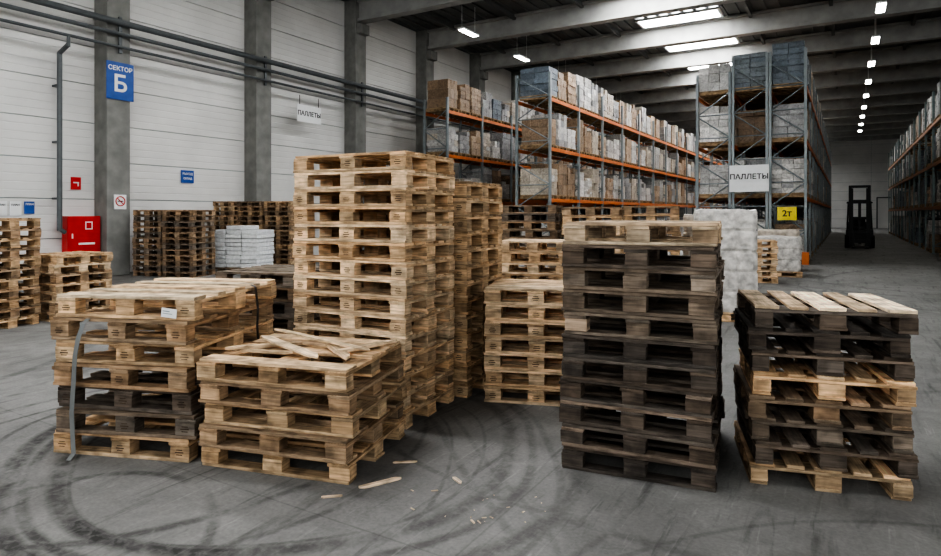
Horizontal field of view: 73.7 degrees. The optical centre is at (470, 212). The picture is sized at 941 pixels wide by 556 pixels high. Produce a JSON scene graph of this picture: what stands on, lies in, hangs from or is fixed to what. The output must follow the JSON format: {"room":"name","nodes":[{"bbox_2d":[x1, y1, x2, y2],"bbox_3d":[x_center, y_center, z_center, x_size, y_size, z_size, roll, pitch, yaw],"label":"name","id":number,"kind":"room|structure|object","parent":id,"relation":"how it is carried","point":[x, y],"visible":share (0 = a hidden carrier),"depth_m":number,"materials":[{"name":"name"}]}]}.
{"room":"warehouse","nodes":[
{"label":"warehouse","id":0,"kind":"room"},
{"bbox_2d":[0,0,667,280],"bbox_3d":[3.532,-3.360,39.258,0.260,10.000,89.000,0,0,31],"label":"wall","id":1,"kind":"structure","parent":0,"point":[183,116],"depth_m":18.79,"materials":[{"name":"white metal"}]},
{"bbox_2d":[0,201,6,215],"bbox_3d":[-10.988,-0.110,14.676,0.029,0.340,0.250,0,0,31],"label":"notice","id":2,"kind":"object","parent":1,"relation":"attached to","point":[3,204],"visible":1,"depth_m":14.72,"materials":[{"name":"white paper"}]},
{"bbox_2d":[9,201,20,215],"bbox_3d":[-10.834,-0.110,14.934,0.029,0.340,0.250,0,0,31],"label":"notice","id":3,"kind":"object","parent":1,"relation":"attached to","point":[14,206],"visible":1,"depth_m":14.92,"materials":[{"name":"white paper"}]},
{"bbox_2d":[24,201,34,213],"bbox_3d":[-10.680,-0.130,15.191,0.029,0.300,0.220,0,0,31],"label":"notice","id":4,"kind":"object","parent":1,"relation":"attached to","point":[29,206],"visible":1,"depth_m":15.19,"materials":[{"name":"blue plastic"}]},
{"bbox_2d":[71,177,80,189],"bbox_3d":[-10.133,-0.760,16.110,0.024,0.320,0.240,0,0,31],"label":"sign","id":5,"kind":"object","parent":1,"relation":"attached to","point":[75,181],"visible":1,"depth_m":16.10,"materials":[{"name":"red plastic"}]},
{"bbox_2d":[62,216,99,251],"bbox_3d":[-9.938,0.860,16.040,0.310,1.560,0.800,0,0,31],"label":"cabinet","id":6,"kind":"object","parent":1,"relation":"attached to","point":[83,232],"visible":0.66,"depth_m":15.90,"materials":[{"name":"red metal"}]},
{"bbox_2d":[181,170,193,182],"bbox_3d":[-8.498,-1.090,18.838,0.029,0.380,0.420,0,0,31],"label":"information sign","id":7,"kind":"object","parent":1,"relation":"attached to","point":[187,176],"visible":1,"depth_m":18.83,"materials":[{"name":"blue plastic"}]},
{"bbox_2d":[0,228,940,555],"bbox_3d":[16.086,1.740,31.745,29.800,0.200,89.800,0,0,31],"label":"floor","id":8,"kind":"structure","parent":0,"point":[51,505],"depth_m":3.68,"materials":[{"name":"concrete"}]},
{"bbox_2d":[0,218,41,328],"bbox_3d":[-7.035,0.857,9.093,1.152,1.568,0.850,0,0,14],"label":"pallet stack","id":9,"kind":"object","parent":8,"relation":"on","point":[10,247],"visible":1,"depth_m":9.03,"materials":[{"name":"brown wood"}]},
{"bbox_2d":[22,251,112,321],"bbox_3d":[-6.387,1.139,9.971,0.852,1.005,0.951,0,0,24],"label":"pallet stack","id":10,"kind":"object","parent":8,"relation":"on","point":[74,271],"visible":0.63,"depth_m":9.78,"materials":[{"name":"brown wood"}]},
{"bbox_2d":[94,0,129,275],"bbox_3d":[-9.404,-3.360,16.583,0.830,10.000,0.620,0,0,31],"label":"concrete column","id":11,"kind":"structure","parent":8,"relation":"on","point":[111,116],"depth_m":16.42,"materials":[{"name":"grey concrete"}]},
{"bbox_2d":[106,60,133,101],"bbox_3d":[-9.205,-3.460,16.487,0.029,0.980,0.720,0,0,31],"label":"sign","id":12,"kind":"object","parent":11,"relation":"attached to","point":[119,76],"visible":1,"depth_m":16.46,"materials":[{"name":"blue plastic"}]},
{"bbox_2d":[114,195,125,208],"bbox_3d":[-9.201,-0.290,16.485,0.038,0.380,0.320,0,0,31],"label":"no smoking sign","id":13,"kind":"object","parent":11,"relation":"attached to","point":[119,200],"visible":1,"depth_m":16.47,"materials":[{"name":"white plastic"}]},
{"bbox_2d":[132,210,172,276],"bbox_3d":[-8.285,0.780,16.688,0.902,1.723,0.958,0,0,14],"label":"pallet stack","id":14,"kind":"object","parent":8,"relation":"on","point":[152,266],"visible":0.66,"depth_m":16.30,"materials":[{"name":"brown wood"}]},
{"bbox_2d":[50,277,276,462],"bbox_3d":[-2.227,1.097,4.723,1.120,1.089,1.292,0,0,10],"label":"pallet stack","id":15,"kind":"object","parent":8,"relation":"on","point":[180,311],"visible":0.88,"depth_m":4.25,"materials":[{"name":"brown wood"}]},
{"bbox_2d":[161,210,215,277],"bbox_3d":[-7.376,0.780,16.447,0.951,1.723,0.956,0,0,14],"label":"pallet stack","id":16,"kind":"object","parent":8,"relation":"on","point":[188,227],"visible":1,"depth_m":16.13,"materials":[{"name":"brown wood"}]},
{"bbox_2d":[213,201,244,229],"bbox_3d":[-7.420,0.643,19.351,0.729,1.996,0.779,0,0,20],"label":"pallet stack","id":17,"kind":"object","parent":8,"relation":"on","point":[228,210],"visible":0.3,"depth_m":19.04,"materials":[{"name":"brown wood"}]},
{"bbox_2d":[214,225,274,272],"bbox_3d":[-6.369,0.995,17.517,1.518,1.291,0.910,0,0,14],"label":"packages","id":18,"kind":"object","parent":8,"relation":"on","point":[240,246],"visible":0.8,"depth_m":17.14,"materials":[{"name":"white plastic"}]},
{"bbox_2d":[237,201,270,228],"bbox_3d":[-6.572,0.643,19.361,0.958,1.995,0.808,0,0,20],"label":"pallet stack","id":19,"kind":"object","parent":8,"relation":"on","point":[254,210],"visible":0.23,"depth_m":19.06,"materials":[{"name":"brown wood"}]},
{"bbox_2d":[244,0,273,200],"bbox_3d":[-6.939,-3.360,20.702,0.830,10.000,0.620,0,0,31],"label":"concrete column","id":20,"kind":"structure","parent":8,"relation":"on","point":[257,13],"depth_m":20.54,"materials":[{"name":"grey concrete"}]},
{"bbox_2d":[215,264,320,341],"bbox_3d":[-2.059,1.125,6.876,1.013,1.033,0.994,0,0,15],"label":"pallet stack","id":21,"kind":"object","parent":8,"relation":"on","point":[283,310],"visible":0.19,"depth_m":6.53,"materials":[{"name":"brown wood"}]},
{"bbox_2d":[264,201,294,264],"bbox_3d":[-5.616,0.643,19.014,0.998,1.996,0.808,0,0,20],"label":"pallet stack","id":22,"kind":"object","parent":8,"relation":"on","point":[281,212],"visible":0.6,"depth_m":18.68,"materials":[{"name":"brown wood"}]},
{"bbox_2d":[196,333,406,484],"bbox_3d":[-1.112,1.287,4.324,1.123,0.708,0.962,0,0,15],"label":"pallet stack","id":23,"kind":"object","parent":8,"relation":"on","point":[333,410],"visible":0.98,"depth_m":4.00,"materials":[{"name":"brown wood"}]},
{"bbox_2d":[225,341,301,349],"bbox_3d":[-1.420,0.911,4.320,0.500,0.018,0.055,0,0,-20],"label":"board","id":24,"kind":"object","parent":23,"relation":"on","point":[263,345],"visible":0.8,"depth_m":4.28,"materials":[{"name":"brown wood"}]},
{"bbox_2d":[241,348,292,354],"bbox_3d":[-1.340,0.909,4.120,0.350,0.018,0.039,1,0,10],"label":"board","id":25,"kind":"object","parent":23,"relation":"on","point":[265,351],"visible":1,"depth_m":4.11,"materials":[{"name":"brown wood"}]},
{"bbox_2d":[260,335,317,358],"bbox_3d":[-1.221,0.895,4.219,0.720,0.052,0.081,0,0,43],"label":"board","id":26,"kind":"object","parent":23,"relation":"on","point":[300,350],"visible":1,"depth_m":4.18,"materials":[{"name":"brown wood"}]},
{"bbox_2d":[274,328,369,350],"bbox_3d":[-1.039,0.872,4.340,0.849,0.071,0.055,0,0,30],"label":"board","id":27,"kind":"object","parent":23,"relation":"on","point":[322,339],"visible":1,"depth_m":4.31,"materials":[{"name":"brown wood"}]},
{"bbox_2d":[325,343,349,359],"bbox_3d":[-0.880,0.911,4.160,0.065,0.018,0.500,0,0,-28],"label":"board","id":28,"kind":"object","parent":23,"relation":"on","point":[345,355],"visible":0.91,"depth_m":4.09,"materials":[{"name":"brown wood"}]},
{"bbox_2d":[337,339,396,351],"bbox_3d":[-0.699,0.909,4.300,0.063,0.037,0.550,0,0,35],"label":"board","id":29,"kind":"object","parent":23,"relation":"on","point":[384,342],"visible":0.87,"depth_m":4.30,"materials":[{"name":"brown wood"}]},
{"bbox_2d":[321,494,341,497],"bbox_3d":[-0.800,1.635,3.620,0.120,0.008,0.019,0,0,-10],"label":"wood splinter","id":30,"kind":"object","parent":8,"relation":"on","point":[338,495],"visible":1,"depth_m":3.61,"materials":[{"name":"beige wood"}]},
{"bbox_2d":[344,0,368,249],"bbox_3d":[-4.474,-3.360,24.820,0.830,10.000,0.620,0,0,31],"label":"concrete column","id":31,"kind":"structure","parent":8,"relation":"on","point":[355,32],"depth_m":24.63,"materials":[{"name":"grey concrete"}]},
{"bbox_2d":[292,151,454,429],"bbox_3d":[-0.810,0.583,5.350,1.130,2.116,0.824,0,0,26],"label":"pallet stack","id":32,"kind":"object","parent":8,"relation":"on","point":[401,300],"visible":0.72,"depth_m":5.10,"materials":[{"name":"brown wood"}]},
{"bbox_2d":[359,477,400,488],"bbox_3d":[-0.545,1.633,3.800,0.270,0.012,0.038,0,0,-32],"label":"wood splinter","id":33,"kind":"object","parent":8,"relation":"on","point":[389,480],"visible":1,"depth_m":3.79,"materials":[{"name":"beige wood"}]},
{"bbox_2d":[393,460,416,463],"bbox_3d":[-0.430,1.635,4.120,0.160,0.008,0.023,0,0,-5],"label":"wood splinter","id":34,"kind":"object","parent":8,"relation":"on","point":[413,461],"visible":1,"depth_m":4.12,"materials":[{"name":"beige wood"}]},
{"bbox_2d":[416,30,436,152],"bbox_3d":[-2.009,-3.360,28.939,0.830,10.000,0.620,0,0,31],"label":"concrete column","id":35,"kind":"structure","parent":8,"relation":"on","point":[425,58],"depth_m":28.75,"materials":[{"name":"grey concrete"}]},
{"bbox_2d":[364,181,502,397],"bbox_3d":[-0.350,0.679,6.141,1.124,1.925,0.828,0,0,26],"label":"pallet stack","id":36,"kind":"object","parent":8,"relation":"on","point":[478,207],"visible":0.28,"depth_m":5.72,"materials":[{"name":"brown wood"}]},
{"bbox_2d":[452,477,461,483],"bbox_3d":[-0.080,1.635,3.840,0.027,0.008,0.100,0,0,-30],"label":"wood splinter","id":37,"kind":"object","parent":8,"relation":"on","point":[456,479],"visible":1,"depth_m":3.84,"materials":[{"name":"beige wood"}]},
{"bbox_2d":[410,490,545,523],"bbox_3d":[0.018,1.636,3.491,0.800,0.006,0.366,0,0,8],"label":"chips","id":38,"kind":"object","parent":8,"relation":"on","point":[471,520],"visible":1,"depth_m":3.38,"materials":[{"name":"beige wood"}]},
{"bbox_2d":[470,53,487,169],"bbox_3d":[0.456,-3.360,33.058,0.830,10.000,0.620,0,0,31],"label":"concrete column","id":39,"kind":"structure","parent":8,"relation":"on","point":[478,77],"depth_m":32.82,"materials":[{"name":"grey concrete"}]},
{"bbox_2d":[511,71,523,219],"bbox_3d":[2.921,-3.360,37.176,0.830,10.000,0.620,0,0,31],"label":"concrete column","id":40,"kind":"structure","parent":8,"relation":"on","point":[520,217],"depth_m":37.01,"materials":[{"name":"grey concrete"}]},
{"bbox_2d":[483,279,564,406],"bbox_3d":[0.643,1.145,5.756,0.926,0.991,0.832,0,0,12],"label":"pallet stack","id":41,"kind":"object","parent":8,"relation":"on","point":[524,325],"visible":0.66,"depth_m":5.44,"materials":[{"name":"brown wood"}]},
{"bbox_2d":[501,239,563,279],"bbox_3d":[0.908,1.004,8.491,0.959,1.274,0.842,0,0,14],"label":"pallet stack","id":42,"kind":"object","parent":8,"relation":"on","point":[538,251],"visible":0.33,"depth_m":8.16,"materials":[{"name":"brown wood"}]},
{"bbox_2d":[501,205,563,277],"bbox_3d":[1.149,0.750,11.534,1.050,1.783,0.858,0,0,18],"label":"pallet stack","id":43,"kind":"object","parent":8,"relation":"on","point":[532,221],"visible":0.36,"depth_m":11.21,"materials":[{"name":"brown wood"}]},
{"bbox_2d":[423,79,673,234],"bbox_3d":[8.493,-1.921,41.452,1.300,7.122,38.700,0,0,31],"label":"rack","id":44,"kind":"object","parent":8,"relation":"on","point":[448,99],"visible":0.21,"depth_m":27.27,"materials":[{"name":"metal"}]},
{"bbox_2d":[561,207,625,253],"bbox_3d":[1.995,0.774,10.120,0.952,1.734,0.853,0,0,18],"label":"pallet stack","id":45,"kind":"object","parent":8,"relation":"on","point":[570,214],"visible":0.19,"depth_m":9.79,"materials":[{"name":"brown wood"}]},
{"bbox_2d":[515,66,727,257],"bbox_3d":[12.106,-1.925,38.824,1.500,7.129,38.700,0,0,31],"label":"rack","id":46,"kind":"object","parent":8,"relation":"on","point":[568,94],"visible":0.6,"depth_m":26.65,"materials":[{"name":"metal"}]},
{"bbox_2d":[559,220,724,492],"bbox_3d":[1.231,0.849,4.361,0.968,1.585,1.141,0,0,24],"label":"pallet stack","id":47,"kind":"object","parent":8,"relation":"on","point":[642,339],"visible":1,"depth_m":3.92,"materials":[{"name":"brown wood"}]},
{"bbox_2d":[623,206,680,254],"bbox_3d":[3.146,0.762,10.826,0.960,1.759,0.842,0,0,18],"label":"pallet stack","id":48,"kind":"object","parent":8,"relation":"on","point":[651,213],"visible":0.14,"depth_m":10.44,"materials":[{"name":"brown wood"}]},
{"bbox_2d":[679,155,683,216],"bbox_3d":[25.106,-3.360,74.245,0.830,10.000,0.620,0,0,31],"label":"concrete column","id":49,"kind":"structure","parent":8,"relation":"on","point":[681,210],"depth_m":74.01,"materials":[{"name":"grey concrete"}]},
{"bbox_2d":[683,214,693,254],"bbox_3d":[4.347,0.829,11.424,0.916,1.623,1.016,0,0,20],"label":"load","id":50,"kind":"object","parent":8,"relation":"on","point":[687,217],"visible":0.11,"depth_m":11.10,"materials":[{"name":"white plastic"}]},
{"bbox_2d":[694,209,757,321],"bbox_3d":[4.009,0.785,9.903,0.933,1.712,0.964,0,0,20],"label":"load","id":51,"kind":"object","parent":8,"relation":"on","point":[739,247],"visible":0.48,"depth_m":9.43,"materials":[{"name":"white plastic"}]},
{"bbox_2d":[696,63,776,218],"bbox_3d":[18.191,-1.821,37.979,1.250,6.923,38.700,0,0,31],"label":"rack","id":52,"kind":"object","parent":8,"relation":"on","point":[713,82],"visible":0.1,"depth_m":21.66,"materials":[{"name":"metal"}]},
{"bbox_2d":[756,239,777,283],"bbox_3d":[6.909,1.145,15.113,0.847,0.991,0.841,0,0,20],"label":"pallet stack","id":53,"kind":"object","parent":8,"relation":"on","point":[772,261],"visible":0.52,"depth_m":14.71,"materials":[{"name":"brown wood"}]},
{"bbox_2d":[732,51,811,235],"bbox_3d":[19.135,-1.953,37.297,1.230,7.187,38.700,0,0,31],"label":"rack","id":54,"kind":"object","parent":8,"relation":"on","point":[750,72],"visible":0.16,"depth_m":21.08,"materials":[{"name":"metal"}]},
{"bbox_2d":[729,164,768,191],"bbox_3d":[9.160,-1.140,20.641,1.200,0.880,0.029,0,0,31],"label":"sign","id":55,"kind":"object","parent":54,"relation":"attached to","point":[742,178],"visible":1,"depth_m":20.63,"materials":[{"name":"white plastic"}]},
{"bbox_2d":[758,229,799,236],"bbox_3d":[8.964,1.048,18.285,1.116,1.186,1.009,0,0,25],"label":"load","id":56,"kind":"object","parent":8,"relation":"on","point":[761,232],"visible":0.21,"depth_m":17.84,"materials":[{"name":"white plastic"}]},
{"bbox_2d":[757,235,802,277],"bbox_3d":[8.098,1.121,16.567,1.118,1.040,1.013,0,0,22],"label":"load","id":57,"kind":"object","parent":8,"relation":"on","point":[789,253],"visible":0.56,"depth_m":16.06,"materials":[{"name":"white plastic"}]},
{"bbox_2d":[769,40,830,264],"bbox_3d":[20.100,-1.952,36.720,1.220,7.185,38.700,0,0,31],"label":"rack","id":58,"kind":"object","parent":8,"relation":"on","point":[801,177],"visible":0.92,"depth_m":20.52,"materials":[{"name":"metal"}]},
{"bbox_2d":[777,207,796,219],"bbox_3d":[10.121,0.020,20.066,0.550,0.420,0.029,0,0,31],"label":"caution sign","id":59,"kind":"object","parent":58,"relation":"attached to","point":[783,213],"visible":1,"depth_m":20.05,"materials":[{"name":"yellow plastic"}]},
{"bbox_2d":[733,289,918,500],"bbox_3d":[2.221,1.097,4.059,0.895,1.088,0.858,0,0,17],"label":"pallet stack","id":60,"kind":"object","parent":8,"relation":"on","point":[808,412],"visible":1,"depth_m":3.75,"materials":[{"name":"brown wood"}]},
{"bbox_2d":[845,185,874,247],"bbox_3d":[18.369,0.170,29.621,1.200,2.940,3.400,0,0,31],"label":"forklift","id":61,"kind":"object","parent":8,"relation":"on","point":[859,231],"visible":1,"depth_m":29.35,"materials":[{"name":"black paint"}]},
{"bbox_2d":[876,197,906,227],"bbox_3d":[44.691,-0.005,66.300,3.020,3.390,0.160,0,0,31],"label":"door","id":62,"kind":"structure","parent":8,"relation":"on","point":[881,202],"depth_m":66.78,"materials":[{"name":"grey metal"}]},
{"bbox_2d":[888,81,940,256],"bbox_3d":[23.898,-1.680,33.019,1.300,6.640,41.450,0,0,31],"label":"rack","id":63,"kind":"object","parent":8,"relation":"on","point":[915,160],"visible":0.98,"depth_m":29.83,"materials":[{"name":"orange metal"}]},
{"bbox_2d":[342,0,940,80],"bbox_3d":[16.086,-8.477,31.745,29.600,0.265,89.600,0,0,31],"label":"ceiling","id":64,"kind":"structure","parent":0,"point":[474,11],"depth_m":27.77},
{"bbox_2d":[357,0,481,23],"bbox_3d":[7.612,-7.925,17.587,29.000,0.850,0.500,0,0,31],"label":"roof beam","id":65,"kind":"structure","parent":64,"relation":"attached to","point":[370,11],"depth_m":23.71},
{"bbox_2d":[457,27,478,36],"bbox_3d":[-0.079,-7.747,24.987,0.300,1.185,1.200,0,0,31],"label":"lamp","id":66,"kind":"object","parent":64,"relation":"hanging from","point":[465,30],"visible":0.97,"depth_m":24.87,"materials":[{"name":"white plastic"}]},
{"bbox_2d":[513,36,529,60],"bbox_3d":[2.386,-7.747,29.106,0.300,1.185,1.200,0,0,31],"label":"lamp","id":67,"kind":"object","parent":64,"relation":"hanging from","point":[519,56],"visible":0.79,"depth_m":29.07,"materials":[{"name":"white plastic"}]},
{"bbox_2d":[427,0,746,50],"bbox_3d":[10.077,-7.925,21.706,29.000,0.850,0.500,0,0,31],"label":"roof beam","id":68,"kind":"structure","parent":64,"relation":"attached to","point":[594,12],"depth_m":25.47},
{"bbox_2d":[635,6,723,28],"bbox_3d":[8.861,-8.285,26.685,3.400,0.100,1.200,0,0,31],"label":"skylight","id":69,"kind":"object","parent":64,"relation":"attached to","point":[713,12],"visible":1,"depth_m":26.56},
{"bbox_2d":[663,37,739,51],"bbox_3d":[11.326,-8.285,30.803,3.400,0.100,1.200,0,0,31],"label":"skylight","id":70,"kind":"object","parent":64,"relation":"attached to","point":[729,41],"visible":0.73,"depth_m":30.75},
{"bbox_2d":[686,63,731,70],"bbox_3d":[13.791,-8.285,34.922,3.400,0.100,1.200,0,0,31],"label":"skylight","id":71,"kind":"object","parent":64,"relation":"attached to","point":[692,68],"visible":0.19,"depth_m":35.75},
{"bbox_2d":[480,0,940,70],"bbox_3d":[12.542,-7.925,25.825,29.000,0.850,0.500,0,0,31],"label":"roof beam","id":72,"kind":"structure","parent":64,"relation":"attached to","point":[815,14],"depth_m":26.97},
{"bbox_2d":[552,17,940,78],"bbox_3d":[15.007,-7.925,29.943,29.000,0.850,0.500,0,0,31],"label":"roof beam","id":73,"kind":"structure","parent":64,"relation":"attached to","point":[926,29],"depth_m":30.45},
{"bbox_2d":[591,41,940,93],"bbox_3d":[17.472,-7.925,34.062,29.000,0.850,0.500,0,0,31],"label":"roof beam","id":74,"kind":"structure","parent":64,"relation":"attached to","point":[924,52],"depth_m":32.94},
{"bbox_2d":[610,61,940,104],"bbox_3d":[19.937,-7.925,38.181,29.000,0.850,0.500,0,0,31],"label":"roof beam","id":75,"kind":"structure","parent":64,"relation":"attached to","point":[926,70],"depth_m":36.82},
{"bbox_2d":[635,78,940,114],"bbox_3d":[22.402,-7.925,42.299,29.000,0.850,0.500,0,0,31],"label":"roof beam","id":76,"kind":"structure","parent":64,"relation":"attached to","point":[922,85],"depth_m":40.68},
{"bbox_2d":[865,68,871,83],"bbox_3d":[21.751,-7.747,34.298,0.300,1.185,1.200,0,0,31],"label":"lamp","id":77,"kind":"object","parent":64,"relation":"hanging from","point":[869,80],"visible":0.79,"depth_m":33.88,"materials":[{"name":"white plastic"}]},
{"bbox_2d":[867,59,875,66],"bbox_3d":[19.286,-7.747,30.180,0.300,1.185,1.200,0,0,31],"label":"lamp","id":78,"kind":"object","parent":64,"relation":"hanging from","point":[871,63],"visible":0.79,"depth_m":30.03,"materials":[{"name":"white plastic"}]},
{"bbox_2d":[871,35,879,43],"bbox_3d":[16.821,-7.747,26.061,0.300,1.185,1.200,0,0,31],"label":"lamp","id":79,"kind":"object","parent":64,"relation":"hanging from","point":[875,39],"visible":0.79,"depth_m":25.87,"materials":[{"name":"white plastic"}]},
{"bbox_2d":[875,0,886,12],"bbox_3d":[14.356,-7.747,21.942,0.300,1.185,1.200,0,0,31],"label":"lamp","id":80,"kind":"object","parent":64,"relation":"hanging from","point":[880,5],"visible":1,"depth_m":21.74,"materials":[{"name":"white plastic"}]},
{"bbox_2d":[417,0,918,103],"bbox_3d":[15.442,-8.240,32.130,23.620,0.180,89.000,0,0,31],"label":"roof","id":81,"kind":"structure","parent":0,"point":[490,3],"depth_m":27.76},
{"bbox_2d":[646,92,936,121],"bbox_3d":[24.867,-7.925,46.418,29.000,0.850,0.500,0,0,31],"label":"roof beam","id":82,"kind":"structure","parent":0,"point":[914,98],"depth_m":44.65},
{"bbox_2d":[667,103,924,128],"bbox_3d":[27.332,-7.925,50.537,29.000,0.850,0.500,0,0,31],"label":"roof beam","id":83,"kind":"structure","parent":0,"point":[912,108],"depth_m":48.56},
{"bbox_2d":[684,113,921,134],"bbox_3d":[29.797,-7.925,54.655,29.000,0.850,0.500,0,0,31],"label":"roof beam","id":84,"kind":"structure","parent":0,"point":[898,117],"depth_m":52.52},
{"bbox_2d":[693,121,915,137],"bbox_3d":[32.262,-7.925,58.774,29.000,0.850,0.500,0,0,31],"label":"roof beam","id":85,"kind":"structure","parent":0,"point":[891,125],"depth_m":56.43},
{"bbox_2d":[685,139,939,227],"bbox_3d":[39.005,-3.360,70.041,29.000,10.000,0.260,0,0,31],"label":"wall","id":86,"kind":"structure","parent":0,"point":[852,162],"depth_m":68.09,"materials":[{"name":"white metal"}]},
{"bbox_2d":[828,134,904,141],"bbox_3d":[37.192,-7.925,67.012,29.000,0.850,0.500,0,0,31],"label":"roof beam","id":87,"kind":"structure","parent":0,"point":[892,136],"depth_m":64.77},
{"bbox_2d":[827,128,908,137],"bbox_3d":[34.727,-7.925,62.893,29.000,0.850,0.500,0,0,31],"label":"roof beam","id":88,"kind":"structure","parent":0,"point":[899,130],"depth_m":60.59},
{"bbox_3d":[-14.334,-3.360,8.345,0.830,10.000,0.620,0,0,31],"label":"concrete column","id":89,"kind":"structure","parent":0,"visible":0},
{"bbox_2d":[0,0,520,138],"bbox_3d":[-0.797,-4.598,30.370,0.170,1.075,68.700,0,0,31],"label":"pipes","id":90,"kind":"object","parent":89,"relation":"attached to","point":[118,21],"visible":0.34,"depth_m":18.12,"materials":[{"name":"grey metal"}]},
{"bbox_2d":[52,43,68,233],"bbox_3d":[-10.069,-1.816,15.525,0.664,4.691,0.220,0,0,31],"label":"riser pipe","id":91,"kind":"object","parent":90,"relation":"attached to","point":[64,48],"visible":1,"depth_m":15.47,"materials":[{"name":"grey metal"}]},
{"bbox_2d":[297,95,320,124],"bbox_3d":[-5.698,-3.640,22.173,0.029,0.920,1.150,0,0,31],"label":"sign","id":92,"kind":"object","parent":90,"relation":"hanging from","point":[308,114],"visible":1,"depth_m":22.13,"materials":[{"name":"white plastic"}]}
]}

